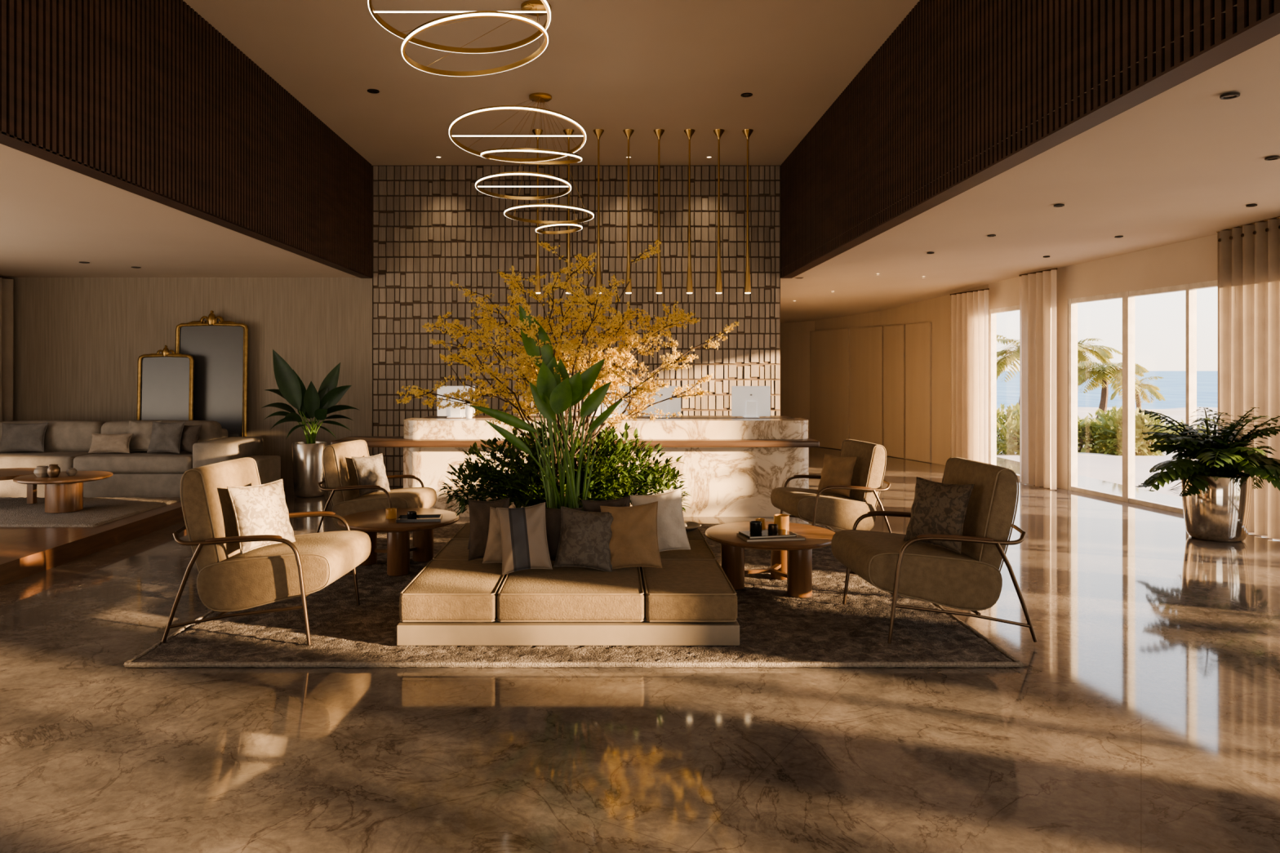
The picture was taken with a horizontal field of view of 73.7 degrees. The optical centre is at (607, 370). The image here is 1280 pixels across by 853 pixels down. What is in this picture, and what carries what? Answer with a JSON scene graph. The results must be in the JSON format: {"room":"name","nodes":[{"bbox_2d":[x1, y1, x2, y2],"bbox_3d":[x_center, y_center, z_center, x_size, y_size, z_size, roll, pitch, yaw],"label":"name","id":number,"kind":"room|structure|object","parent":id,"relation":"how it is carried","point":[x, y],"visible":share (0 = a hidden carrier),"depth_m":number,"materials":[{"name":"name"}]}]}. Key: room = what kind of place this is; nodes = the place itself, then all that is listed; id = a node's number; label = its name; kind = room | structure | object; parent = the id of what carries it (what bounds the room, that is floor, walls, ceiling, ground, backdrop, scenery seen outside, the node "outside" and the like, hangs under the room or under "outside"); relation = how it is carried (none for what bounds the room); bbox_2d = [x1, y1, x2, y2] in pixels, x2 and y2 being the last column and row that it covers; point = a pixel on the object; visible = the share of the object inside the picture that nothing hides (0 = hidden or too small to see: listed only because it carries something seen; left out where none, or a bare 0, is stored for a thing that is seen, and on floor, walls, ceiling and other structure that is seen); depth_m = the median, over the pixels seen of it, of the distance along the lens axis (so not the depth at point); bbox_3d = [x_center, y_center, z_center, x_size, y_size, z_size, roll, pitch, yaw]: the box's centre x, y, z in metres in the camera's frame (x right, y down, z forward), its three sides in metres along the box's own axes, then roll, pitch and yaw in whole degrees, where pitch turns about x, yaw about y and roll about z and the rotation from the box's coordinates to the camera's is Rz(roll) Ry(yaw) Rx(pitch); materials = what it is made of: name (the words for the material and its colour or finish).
{"room":"hotel lobby","nodes":[
{"label":"hotel lobby","id":0,"kind":"room"},
{"bbox_2d":[0,143,358,277],"bbox_3d":[-5.585,-1.260,3.000,4.830,0.120,16.400,0,0,0],"label":"ceiling","id":1,"kind":"structure","parent":0,"point":[54,218],"depth_m":7.78,"materials":[{"name":"paint"}]},
{"bbox_2d":[0,275,13,422],"bbox_3d":[-7.620,0.154,9.750,0.111,2.672,2.300,0,0,0],"label":"curtain","id":2,"kind":"object","parent":1,"relation":"hanging from","point":[6,284],"visible":0.69,"depth_m":10.81,"materials":[{"name":"fabric"}]},
{"bbox_2d":[11,165,803,486],"bbox_3d":[-2.735,-0.600,11.075,10.530,4.200,0.150,0,0,0],"label":"wall","id":3,"kind":"structure","parent":0,"point":[432,228],"depth_m":11.01,"materials":[{"name":"tile"}]},
{"bbox_2d":[0,0,371,277],"bbox_3d":[-3.105,-1.920,2.960,0.130,1.460,16.120,0,0,0],"label":"slatted panel","id":4,"kind":"object","parent":3,"relation":"attached to","point":[148,94],"depth_m":6.07,"materials":[{"name":"brown wood"}]},
{"bbox_2d":[0,130,372,278],"bbox_3d":[-3.110,-1.194,2.950,0.140,0.012,16.100,0,0,0],"label":"trim","id":5,"kind":"structure","parent":3,"relation":"attached to","point":[5,139],"depth_m":5.71,"materials":[{"name":"brown wood"}]},
{"bbox_2d":[781,12,1279,278],"bbox_3d":[2.300,-1.194,2.950,0.140,0.012,16.100,0,0,0],"label":"trim","id":6,"kind":"structure","parent":3,"relation":"attached to","point":[1264,30],"depth_m":3.99,"materials":[{"name":"brown wood"}]},
{"bbox_2d":[781,0,1279,277],"bbox_3d":[2.295,-1.920,2.960,0.130,1.460,16.120,0,0,0],"label":"slatted panel","id":7,"kind":"object","parent":3,"relation":"attached to","point":[954,80],"depth_m":5.34,"materials":[{"name":"brown wood"}]},
{"bbox_2d":[182,0,919,165],"bbox_3d":[-0.405,-2.725,3.000,5.470,0.150,16.400,0,0,0],"label":"ceiling","id":8,"kind":"structure","parent":0,"point":[613,67],"depth_m":7.50,"materials":[{"name":"paint"}]},
{"bbox_2d":[367,0,551,76],"bbox_3d":[-0.861,-2.266,5.397,1.052,0.767,1.846,0,0,0],"label":"ring chandelier","id":9,"kind":"object","parent":8,"relation":"hanging from","point":[531,7],"visible":1,"depth_m":5.30,"materials":[{"name":"gold metal"}]},
{"bbox_2d":[448,92,594,234],"bbox_3d":[-0.705,-2.009,7.492,1.145,1.282,2.277,0,0,0],"label":"ring chandelier","id":10,"kind":"object","parent":8,"relation":"hanging from","point":[541,97],"visible":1,"depth_m":7.42,"materials":[{"name":"gold metal"}]},
{"bbox_2d":[532,128,542,293],"bbox_3d":[-0.775,-1.750,9.420,0.124,1.800,0.124,0,0,0],"label":"pendant","id":11,"kind":"object","parent":8,"relation":"hanging from","point":[536,131],"visible":0.88,"depth_m":9.40,"materials":[{"name":"gold metal"}]},
{"bbox_2d":[563,128,573,293],"bbox_3d":[-0.433,-1.750,9.420,0.124,1.800,0.124,0,0,0],"label":"pendant","id":12,"kind":"object","parent":8,"relation":"hanging from","point":[570,131],"visible":0.66,"depth_m":9.41,"materials":[{"name":"gold metal"}]},
{"bbox_2d":[593,128,604,293],"bbox_3d":[-0.102,-1.750,9.420,0.124,1.800,0.124,0,0,0],"label":"pendant","id":13,"kind":"object","parent":8,"relation":"hanging from","point":[598,132],"visible":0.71,"depth_m":9.41,"materials":[{"name":"gold metal"}]},
{"bbox_2d":[622,128,634,293],"bbox_3d":[0.228,-1.750,9.420,0.124,1.800,0.124,0,0,0],"label":"pendant","id":14,"kind":"object","parent":8,"relation":"hanging from","point":[628,132],"visible":0.99,"depth_m":9.41,"materials":[{"name":"gold metal"}]},
{"bbox_2d":[653,128,664,293],"bbox_3d":[0.565,-1.750,9.420,0.124,1.800,0.124,0,0,0],"label":"pendant","id":15,"kind":"object","parent":8,"relation":"hanging from","point":[659,132],"visible":1,"depth_m":9.41,"materials":[{"name":"gold metal"}]},
{"bbox_2d":[684,128,694,293],"bbox_3d":[0.901,-1.750,9.420,0.124,1.800,0.124,0,0,0],"label":"pendant","id":16,"kind":"object","parent":8,"relation":"hanging from","point":[689,132],"visible":1,"depth_m":9.41,"materials":[{"name":"gold metal"}]},
{"bbox_2d":[713,128,724,293],"bbox_3d":[1.226,-1.750,9.420,0.124,1.800,0.124,0,0,0],"label":"pendant","id":17,"kind":"object","parent":8,"relation":"hanging from","point":[718,132],"visible":1,"depth_m":9.41,"materials":[{"name":"gold metal"}]},
{"bbox_2d":[742,128,753,293],"bbox_3d":[1.544,-1.750,9.420,0.124,1.800,0.124,0,0,0],"label":"pendant","id":18,"kind":"object","parent":8,"relation":"hanging from","point":[747,132],"visible":1,"depth_m":9.41,"materials":[{"name":"gold metal"}]},
{"bbox_2d":[0,446,1279,852],"bbox_3d":[-0.725,1.550,7.000,14.950,0.100,24.400,0,0,0],"label":"floor","id":19,"kind":"structure","parent":0,"point":[1142,715],"depth_m":3.52,"materials":[{"name":"stone"}]},
{"bbox_2d":[0,500,186,586],"bbox_3d":[-6.000,1.425,6.025,3.560,0.150,6.050,0,0,0],"label":"platform","id":20,"kind":"object","parent":19,"relation":"on","point":[24,552],"visible":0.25,"depth_m":6.93,"materials":[{"name":"brown wood"}]},
{"bbox_2d":[0,497,182,527],"bbox_3d":[-5.960,1.339,8.165,3.092,0.020,1.642,0,0,0],"label":"area rug","id":21,"kind":"object","parent":20,"relation":"on","point":[96,511],"visible":0.84,"depth_m":8.03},
{"bbox_2d":[0,467,36,503],"bbox_3d":[-6.050,1.171,8.450,0.840,0.315,0.840,0,0,0],"label":"pedestal table","id":22,"kind":"object","parent":21,"relation":"on","point":[5,473],"visible":0.56,"depth_m":8.51,"materials":[{"name":"brown wood"}]},
{"bbox_2d":[13,471,112,513],"bbox_3d":[-5.160,1.163,8.100,0.800,0.330,0.800,0,0,0],"label":"pedestal table","id":23,"kind":"object","parent":21,"relation":"on","point":[64,493],"visible":0.92,"depth_m":7.97,"materials":[{"name":"brown wood"}]},
{"bbox_2d":[0,420,262,497],"bbox_3d":[-5.810,1.042,9.867,3.290,0.915,0.975,0,0,0],"label":"sofa","id":24,"kind":"object","parent":19,"relation":"on","point":[67,443],"visible":0.59,"depth_m":9.42,"materials":[{"name":"fabric"}]},
{"bbox_2d":[0,422,48,452],"bbox_3d":[-6.694,0.764,9.767,0.506,0.334,0.158,0,0,-5],"label":"throw pillow","id":25,"kind":"object","parent":24,"relation":"on","point":[15,437],"visible":1,"depth_m":9.73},
{"bbox_2d":[0,451,100,471],"bbox_3d":[-6.530,1.044,9.760,1.252,0.208,0.760,0,0,0],"label":"seat cushion","id":26,"kind":"object","parent":24,"relation":"on","point":[64,460],"depth_m":9.40,"materials":[{"name":"fabric"}]},
{"bbox_2d":[0,420,106,451],"bbox_3d":[-6.530,0.774,10.045,1.262,0.378,0.340,0,0,0],"label":"cushion","id":27,"kind":"object","parent":24,"relation":"on","point":[60,435],"depth_m":9.89,"materials":[{"name":"fabric"}]},
{"bbox_2d":[88,433,133,453],"bbox_3d":[-5.624,0.822,9.652,0.485,0.219,0.137,0,0,5],"label":"throw pillow","id":28,"kind":"object","parent":24,"relation":"on","point":[100,442],"visible":1,"depth_m":9.61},
{"bbox_2d":[73,451,192,473],"bbox_3d":[-5.250,1.044,9.760,1.332,0.208,0.760,0,0,0],"label":"seat cushion","id":29,"kind":"object","parent":24,"relation":"on","point":[133,462],"depth_m":9.39,"materials":[{"name":"fabric"}]},
{"bbox_2d":[128,420,162,450],"bbox_3d":[-5.343,0.755,9.811,0.407,0.352,0.158,0,0,5],"label":"throw pillow","id":30,"kind":"object","parent":24,"relation":"on","point":[140,440],"visible":0.53,"depth_m":9.76,"materials":[{"name":"fabric"}]},
{"bbox_2d":[100,420,222,451],"bbox_3d":[-5.250,0.774,10.045,1.342,0.378,0.340,0,0,0],"label":"cushion","id":31,"kind":"object","parent":24,"relation":"on","point":[210,429],"depth_m":9.91,"materials":[{"name":"fabric"}]},
{"bbox_2d":[146,421,185,453],"bbox_3d":[-4.995,0.755,9.650,0.408,0.352,0.161,0,0,7],"label":"throw pillow","id":32,"kind":"object","parent":24,"relation":"on","point":[165,437],"visible":1,"depth_m":9.60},
{"bbox_2d":[179,425,201,452],"bbox_3d":[-4.784,0.774,9.701,0.346,0.314,0.156,0,0,20],"label":"throw pillow","id":33,"kind":"object","parent":24,"relation":"on","point":[190,434],"visible":0.57,"depth_m":9.64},
{"bbox_2d":[136,345,194,420],"bbox_3d":[-5.530,0.584,10.659,0.702,1.805,0.118,0,0,0],"label":"leaning mirror","id":34,"kind":"object","parent":19,"relation":"on","point":[165,380],"visible":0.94,"depth_m":10.67,"materials":[{"name":"gold metal"}]},
{"bbox_2d":[175,310,248,437],"bbox_3d":[-5.040,0.359,10.829,0.922,2.256,0.114,0,-2,0],"label":"leaning mirror","id":35,"kind":"object","parent":19,"relation":"on","point":[219,350],"visible":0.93,"depth_m":10.85,"materials":[{"name":"mirror"}]},
{"bbox_2d":[248,455,280,484],"bbox_3d":[-3.980,1.242,9.650,0.350,0.515,0.630,0,0,0],"label":"pouf","id":36,"kind":"object","parent":19,"relation":"on","point":[268,467],"visible":0.23,"depth_m":9.63,"materials":[{"name":"fabric"}]},
{"bbox_2d":[262,349,358,497],"bbox_3d":[-3.509,0.624,10.152,1.272,1.751,0.505,0,0,0],"label":"potted plant","id":37,"kind":"object","parent":19,"relation":"on","point":[307,462],"visible":0.97,"depth_m":10.09,"materials":[{"name":"green plant"}]},
{"bbox_2d":[123,523,1023,667],"bbox_3d":[-0.176,1.486,6.255,4.548,0.027,3.928,0,0,0],"label":"area rug","id":38,"kind":"object","parent":19,"relation":"on","point":[778,629],"visible":0.36,"depth_m":4.65,"materials":[{"name":"carpet"}]},
{"bbox_2d":[161,457,371,645],"bbox_3d":[-1.940,1.007,4.988,0.918,0.940,0.803,0,0,3],"label":"armchair","id":39,"kind":"object","parent":38,"relation":"on","point":[228,580],"visible":0.9,"depth_m":4.68,"materials":[{"name":"fabric"}]},
{"bbox_2d":[226,479,295,554],"bbox_3d":[-1.992,0.834,4.918,0.176,0.370,0.386,0,0,28],"label":"throw pillow","id":40,"kind":"object","parent":39,"relation":"on","point":[259,509],"visible":0.91,"depth_m":4.85,"materials":[{"name":"fabric"}]},
{"bbox_2d":[315,440,436,533],"bbox_3d":[-1.980,1.048,7.343,0.837,0.857,0.732,0,0,10],"label":"armchair","id":41,"kind":"object","parent":38,"relation":"on","point":[340,477],"visible":0.71,"depth_m":7.11,"materials":[{"name":"fabric"}]},
{"bbox_2d":[351,453,390,496],"bbox_3d":[-2.035,0.893,7.336,0.165,0.331,0.346,0,0,32],"label":"throw pillow","id":42,"kind":"object","parent":41,"relation":"on","point":[369,470],"visible":0.93,"depth_m":7.27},
{"bbox_2d":[337,507,459,576],"bbox_3d":[-1.580,1.293,6.470,0.900,0.362,0.900,0,0,0],"label":"coffee table","id":43,"kind":"object","parent":38,"relation":"on","point":[371,522],"visible":0.87,"depth_m":6.29,"materials":[{"name":"brown wood"}]},
{"bbox_2d":[395,514,442,522],"bbox_3d":[-1.400,1.101,6.350,0.320,0.022,0.200,0,0,-7],"label":"serving tray","id":44,"kind":"object","parent":43,"relation":"on","point":[420,517],"visible":1,"depth_m":6.31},
{"bbox_2d":[396,522,739,645],"bbox_3d":[-0.212,1.294,5.645,1.837,0.360,2.162,0,0,0],"label":"bench","id":45,"kind":"object","parent":38,"relation":"on","point":[454,600],"visible":0.64,"depth_m":4.58,"materials":[{"name":"fabric"}]},
{"bbox_2d":[435,539,469,558],"bbox_3d":[-0.892,1.274,5.750,0.469,0.155,0.664,0,0,0],"label":"seat cushion","id":46,"kind":"object","parent":45,"relation":"on","point":[454,548],"depth_m":5.68,"materials":[{"name":"fabric"}]},
{"bbox_2d":[399,560,506,620],"bbox_3d":[-0.863,1.274,4.995,0.529,0.155,0.854,0,0,0],"label":"seat cushion","id":47,"kind":"object","parent":45,"relation":"on","point":[443,590],"depth_m":4.62,"materials":[{"name":"fabric"}]},
{"bbox_2d":[453,523,470,537],"bbox_3d":[-0.892,1.274,6.400,0.469,0.155,0.644,0,0,0],"label":"seat cushion","id":48,"kind":"object","parent":45,"relation":"on","point":[464,532],"depth_m":6.32,"materials":[{"name":"fabric"}]},
{"bbox_2d":[467,497,509,560],"bbox_3d":[-0.750,1.001,5.380,0.269,0.393,0.145,0,0,-6],"label":"throw pillow","id":49,"kind":"object","parent":45,"relation":"on","point":[479,511],"visible":0.59,"depth_m":5.36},
{"bbox_2d":[482,506,502,563],"bbox_3d":[-0.612,1.024,5.240,0.306,0.358,0.166,0,0,6],"label":"throw pillow","id":50,"kind":"object","parent":45,"relation":"on","point":[493,552],"visible":0.36,"depth_m":5.20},
{"bbox_2d":[496,502,552,575],"bbox_3d":[-0.499,1.000,5.087,0.298,0.406,0.203,0,0,-19],"label":"throw pillow","id":51,"kind":"object","parent":45,"relation":"on","point":[524,543],"visible":1,"depth_m":5.04,"materials":[{"name":"fabric"}]},
{"bbox_2d":[468,305,622,511],"bbox_3d":[-0.404,0.355,5.634,1.002,1.587,0.400,0,0,0],"label":"leaf plant","id":52,"kind":"object","parent":45,"relation":"on","point":[552,397],"visible":0.77,"depth_m":5.60,"materials":[{"name":"plant"}]},
{"bbox_2d":[545,506,582,560],"bbox_3d":[-0.317,1.019,5.296,0.315,0.359,0.130,0,0,5],"label":"throw pillow","id":53,"kind":"object","parent":45,"relation":"on","point":[553,516],"visible":0.21,"depth_m":5.25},
{"bbox_2d":[439,419,691,516],"bbox_3d":[-0.308,0.741,6.199,1.860,0.834,1.114,0,0,0],"label":"leafy shrub","id":54,"kind":"object","parent":45,"relation":"on","point":[523,486],"visible":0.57,"depth_m":6.05,"materials":[{"name":"green plant"}]},
{"bbox_2d":[395,239,738,495],"bbox_3d":[-0.249,0.091,5.980,2.316,2.108,1.264,0,0,7],"label":"blossom tree","id":55,"kind":"object","parent":45,"relation":"on","point":[562,349],"visible":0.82,"depth_m":6.01,"materials":[{"name":"yellow plant"}]},
{"bbox_2d":[497,560,644,620],"bbox_3d":[-0.200,1.274,4.995,0.804,0.155,0.854,0,0,0],"label":"seat cushion","id":56,"kind":"object","parent":45,"relation":"on","point":[560,593],"depth_m":4.58,"materials":[{"name":"fabric"}]},
{"bbox_2d":[553,506,613,572],"bbox_3d":[-0.130,1.018,5.151,0.388,0.376,0.183,0,0,1],"label":"throw pillow","id":57,"kind":"object","parent":45,"relation":"on","point":[585,536],"visible":1,"depth_m":5.10,"materials":[{"name":"fabric"}]},
{"bbox_2d":[581,495,630,512],"bbox_3d":[0.003,0.995,5.337,0.334,0.413,0.131,0,0,-5],"label":"throw pillow","id":58,"kind":"object","parent":45,"relation":"on","point":[588,505],"visible":0.26,"depth_m":5.34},
{"bbox_2d":[600,501,662,569],"bbox_3d":[0.137,1.002,5.152,0.408,0.415,0.187,0,0,15],"label":"throw pillow","id":59,"kind":"object","parent":45,"relation":"on","point":[633,542],"visible":0.88,"depth_m":5.09,"materials":[{"name":"fabric"}]},
{"bbox_2d":[630,487,690,551],"bbox_3d":[0.341,0.992,5.570,0.391,0.434,0.159,0,0,-18],"label":"throw pillow","id":60,"kind":"object","parent":45,"relation":"on","point":[672,535],"visible":0.64,"depth_m":5.54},
{"bbox_2d":[659,539,715,558],"bbox_3d":[0.450,1.274,5.750,0.504,0.155,0.664,0,0,0],"label":"seat cushion","id":61,"kind":"object","parent":45,"relation":"on","point":[700,548],"depth_m":5.62,"materials":[{"name":"fabric"}]},
{"bbox_2d":[640,560,737,620],"bbox_3d":[0.450,1.274,4.995,0.504,0.155,0.854,0,0,0],"label":"seat cushion","id":62,"kind":"object","parent":45,"relation":"on","point":[678,590],"depth_m":4.61,"materials":[{"name":"fabric"}]},
{"bbox_2d":[686,528,702,537],"bbox_3d":[0.450,1.274,6.400,0.504,0.155,0.644,0,0,0],"label":"seat cushion","id":63,"kind":"object","parent":45,"relation":"on","point":[696,533],"depth_m":6.25,"materials":[{"name":"fabric"}]},
{"bbox_2d":[705,521,835,597],"bbox_3d":[1.120,1.293,5.860,0.900,0.362,0.900,0,0,0],"label":"coffee table","id":64,"kind":"object","parent":38,"relation":"on","point":[790,561],"visible":0.78,"depth_m":5.72,"materials":[{"name":"brown wood"}]},
{"bbox_2d":[736,531,805,542],"bbox_3d":[1.080,1.103,5.660,0.400,0.016,0.220,0,0,-9],"label":"book","id":65,"kind":"object","parent":64,"relation":"on","point":[798,537],"visible":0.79,"depth_m":5.57,"materials":[{"name":"paper"}]},
{"bbox_2d":[738,528,796,538],"bbox_3d":[1.060,1.087,5.670,0.330,0.016,0.190,0,0,-13],"label":"book","id":66,"kind":"object","parent":65,"relation":"on","point":[782,533],"visible":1,"depth_m":5.62,"materials":[{"name":"paper"}]},
{"bbox_2d":[773,514,789,531],"bbox_3d":[1.200,1.056,5.900,0.104,0.110,0.104,0,0,0],"label":"candle holder","id":67,"kind":"object","parent":64,"relation":"on","point":[782,521],"visible":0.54,"depth_m":5.86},
{"bbox_2d":[770,439,892,533],"bbox_3d":[1.899,1.043,7.293,0.847,0.867,0.741,0,0,-9],"label":"armchair","id":68,"kind":"object","parent":38,"relation":"on","point":[831,509],"visible":0.87,"depth_m":7.04,"materials":[{"name":"fabric"}]},
{"bbox_2d":[817,453,857,497],"bbox_3d":[1.953,0.888,7.279,0.168,0.331,0.346,0,0,-35],"label":"throw pillow","id":69,"kind":"object","parent":68,"relation":"on","point":[837,470],"visible":0.92,"depth_m":7.22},
{"bbox_2d":[831,457,1037,644],"bbox_3d":[1.860,1.007,5.008,0.918,0.940,0.803,0,0,-2],"label":"armchair","id":70,"kind":"object","parent":38,"relation":"on","point":[971,580],"visible":0.87,"depth_m":4.69,"materials":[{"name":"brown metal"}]},
{"bbox_2d":[903,476,973,553],"bbox_3d":[1.912,0.829,4.941,0.176,0.379,0.396,0,0,-30],"label":"throw pillow","id":71,"kind":"object","parent":70,"relation":"on","point":[937,508],"visible":0.91,"depth_m":4.88,"materials":[{"name":"fabric"}]},
{"bbox_2d":[330,415,819,516],"bbox_3d":[-0.330,1.005,9.145,4.930,0.990,1.110,0,0,0],"label":"reception desk","id":72,"kind":"object","parent":19,"relation":"on","point":[732,466],"visible":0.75,"depth_m":8.74,"materials":[{"name":"white stone"}]},
{"bbox_2d":[436,386,475,417],"bbox_3d":[-1.651,0.339,9.285,0.420,0.340,0.150,0,0,6],"label":"computer monitor","id":73,"kind":"object","parent":72,"relation":"on","point":[451,412],"visible":0.55,"depth_m":9.27,"materials":[{"name":"white plastic"}]},
{"bbox_2d":[403,417,808,439],"bbox_3d":[-0.020,0.612,9.030,4.240,0.193,0.540,0,0,0],"label":"countertop","id":74,"kind":"structure","parent":72,"relation":"on","point":[413,428],"depth_m":8.76,"materials":[{"name":"white stone"}]},
{"bbox_2d":[590,386,628,417],"bbox_3d":[0.018,0.339,9.285,0.420,0.340,0.150,0,0,0],"label":"computer monitor","id":75,"kind":"object","parent":72,"relation":"on","point":[620,410],"visible":0.19,"depth_m":9.27,"materials":[{"name":"white plastic"}]},
{"bbox_2d":[642,386,680,417],"bbox_3d":[0.586,0.339,9.285,0.420,0.340,0.150,0,0,-3],"label":"computer monitor","id":76,"kind":"object","parent":72,"relation":"on","point":[669,406],"visible":0.64,"depth_m":9.27,"materials":[{"name":"white plastic"}]},
{"bbox_2d":[731,386,770,417],"bbox_3d":[1.556,0.339,9.285,0.420,0.340,0.150,0,0,0],"label":"computer monitor","id":77,"kind":"object","parent":72,"relation":"on","point":[747,402],"visible":1,"depth_m":9.27,"materials":[{"name":"white plastic"}]},
{"bbox_2d":[1136,407,1279,542],"bbox_3d":[5.259,0.908,7.564,1.166,1.184,1.231,0,0,-3],"label":"potted plant","id":78,"kind":"object","parent":19,"relation":"on","point":[1216,494],"visible":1,"depth_m":7.43,"materials":[{"name":"green plant"}]},
{"bbox_2d":[780,284,989,465],"bbox_3d":[4.321,0.080,15.845,0.931,2.840,6.990,0,0,-29],"label":"wall","id":79,"kind":"structure","parent":0,"point":[936,311],"depth_m":14.69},
{"bbox_2d":[785,331,809,437],"bbox_3d":[3.828,0.355,17.200,0.030,2.270,0.623,0,0,-39],"label":"door","id":80,"kind":"structure","parent":79,"relation":"in","point":[797,343],"depth_m":17.18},
{"bbox_2d":[809,328,849,449],"bbox_3d":[4.263,0.355,16.451,0.030,2.270,1.132,0,0,-25],"label":"door","id":81,"kind":"structure","parent":79,"relation":"in","point":[829,349],"depth_m":16.41,"materials":[{"name":"wood"}]},
{"bbox_2d":[865,326,883,445],"bbox_3d":[4.774,0.355,15.306,0.030,2.270,0.456,0,0,-22],"label":"door","id":82,"kind":"structure","parent":79,"relation":"in","point":[873,335],"depth_m":15.27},
{"bbox_2d":[884,324,905,457],"bbox_3d":[4.957,0.355,14.765,0.030,2.270,0.566,0,0,-16],"label":"door","id":83,"kind":"structure","parent":79,"relation":"in","point":[894,335],"depth_m":14.74,"materials":[{"name":"wood"}]},
{"bbox_2d":[906,322,931,462],"bbox_3d":[5.143,0.355,14.132,0.030,2.270,0.629,0,0,-16],"label":"door","id":84,"kind":"structure","parent":79,"relation":"in","point":[918,335],"depth_m":14.08,"materials":[{"name":"wood"}]},
{"bbox_2d":[780,4,1279,323],"bbox_3d":[4.365,-1.225,6.800,4.270,0.550,23.600,0,0,0],"label":"ceiling","id":85,"kind":"structure","parent":0,"point":[1185,162],"depth_m":6.50,"materials":[{"name":"paint"}]},
{"bbox_2d":[950,288,989,463],"bbox_3d":[5.381,0.154,12.721,0.111,2.672,0.923,0,0,-12],"label":"sheer curtain","id":86,"kind":"object","parent":85,"relation":"hanging from","point":[969,310],"visible":0.91,"depth_m":12.66,"materials":[{"name":"fabric"}]},
{"bbox_2d":[1018,267,1057,489],"bbox_3d":[5.558,0.104,11.037,0.111,2.772,0.759,0,0,-7],"label":"curtain","id":87,"kind":"object","parent":85,"relation":"hanging from","point":[1037,290],"visible":1,"depth_m":10.97,"materials":[{"name":"fabric"}]},
{"bbox_2d":[1216,216,1279,538],"bbox_3d":[5.916,0.064,7.625,0.123,2.852,1.350,0,0,1],"label":"curtain","id":88,"kind":"object","parent":85,"relation":"hanging from","point":[1249,255],"visible":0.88,"depth_m":7.84,"materials":[{"name":"fabric"}]},
{"bbox_2d":[988,234,1217,489],"bbox_3d":[6.265,0.020,3.808,0.469,2.960,17.625,0,0,-3],"label":"wall","id":89,"kind":"structure","parent":0,"point":[1193,260],"depth_m":10.06,"materials":[{"name":"paint"}]},
{"bbox_2d":[989,305,1019,479],"bbox_3d":[5.695,0.300,11.980,0.082,2.400,1.245,0,0,-2],"label":"window","id":90,"kind":"structure","parent":89,"relation":"in","point":[993,313],"depth_m":12.54,"materials":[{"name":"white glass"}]},
{"bbox_2d":[1067,280,1217,514],"bbox_3d":[6.037,0.300,8.914,0.128,2.400,3.652,0,0,-6],"label":"window","id":91,"kind":"structure","parent":89,"relation":"in","point":[1128,495],"depth_m":9.70,"materials":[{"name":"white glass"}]},
{"label":"outside","id":92,"kind":"structure","parent":0,"visible":0},
{"bbox_2d":[996,371,1217,408],"bbox_3d":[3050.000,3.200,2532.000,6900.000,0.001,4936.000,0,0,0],"label":"sea","id":93,"kind":"structure","parent":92,"point":[1172,386],"depth_m":130.33,"materials":[{"name":"liquid"}]},
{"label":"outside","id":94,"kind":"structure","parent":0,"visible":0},
{"bbox_2d":[996,406,1217,455],"bbox_3d":[66.600,2.700,43.000,120.000,2.296,56.000,0,0,0],"label":"dunes","id":95,"kind":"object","parent":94,"point":[1176,414],"visible":0.04,"depth_m":57.03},
{"bbox_2d":[996,401,1019,451],"bbox_3d":[8.890,1.346,18.701,2.104,1.324,1.686,0,0,0],"label":"shrub","id":96,"kind":"object","parent":95,"relation":"on","point":[1015,412],"visible":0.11,"depth_m":18.65,"materials":[{"name":"green plant"}]},
{"bbox_2d":[996,416,1081,455],"bbox_3d":[7.954,1.384,16.095,1.747,1.049,1.550,0,0,0],"label":"shrub","id":97,"kind":"object","parent":95,"relation":"on","point":[1015,434],"visible":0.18,"depth_m":16.17,"materials":[{"name":"green plant"}]},
{"bbox_2d":[996,334,1086,404],"bbox_3d":[17.674,0.288,35.988,4.144,3.820,3.848,0,0,0],"label":"palm tree","id":98,"kind":"object","parent":95,"relation":"on","point":[1006,360],"visible":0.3,"depth_m":35.56,"materials":[{"name":"green plant"}]},
{"bbox_2d":[1077,337,1122,390],"bbox_3d":[25.277,0.618,46.175,3.723,4.778,4.094,0,0,0],"label":"palm tree","id":99,"kind":"object","parent":95,"relation":"on","point":[1102,354],"visible":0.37,"depth_m":44.95,"materials":[{"name":"green plant"}]},
{"bbox_2d":[1077,415,1139,454],"bbox_3d":[9.738,1.418,17.207,1.368,1.079,1.820,0,0,-33],"label":"shrub","id":100,"kind":"object","parent":95,"relation":"on","point":[1087,428],"visible":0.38,"depth_m":16.92,"materials":[{"name":"green plant"}]},
{"bbox_2d":[1077,360,1148,419],"bbox_3d":[24.436,1.184,41.938,3.879,3.304,3.456,0,0,0],"label":"palm tree","id":101,"kind":"object","parent":95,"relation":"on","point":[1100,373],"visible":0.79,"depth_m":41.40,"materials":[{"name":"green plant"}]},
{"bbox_2d":[1093,405,1178,455],"bbox_3d":[10.102,1.281,16.226,1.556,1.307,1.258,0,0,-26],"label":"shrub","id":102,"kind":"object","parent":95,"relation":"on","point":[1141,420],"visible":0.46,"depth_m":16.02,"materials":[{"name":"green plant"}]},
{"bbox_2d":[1107,376,1165,410],"bbox_3d":[36.997,2.273,59.974,3.663,3.823,3.149,0,0,0],"label":"palm tree","id":103,"kind":"object","parent":95,"relation":"on","point":[1149,387],"visible":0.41,"depth_m":59.31,"materials":[{"name":"green plant"}]},
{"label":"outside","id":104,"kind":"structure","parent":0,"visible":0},
{"bbox_2d":[996,455,1184,497],"bbox_3d":[33.300,1.635,0.600,53.400,0.230,29.200,0,0,0],"label":"terrace","id":105,"kind":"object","parent":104,"point":[1104,468],"depth_m":13.28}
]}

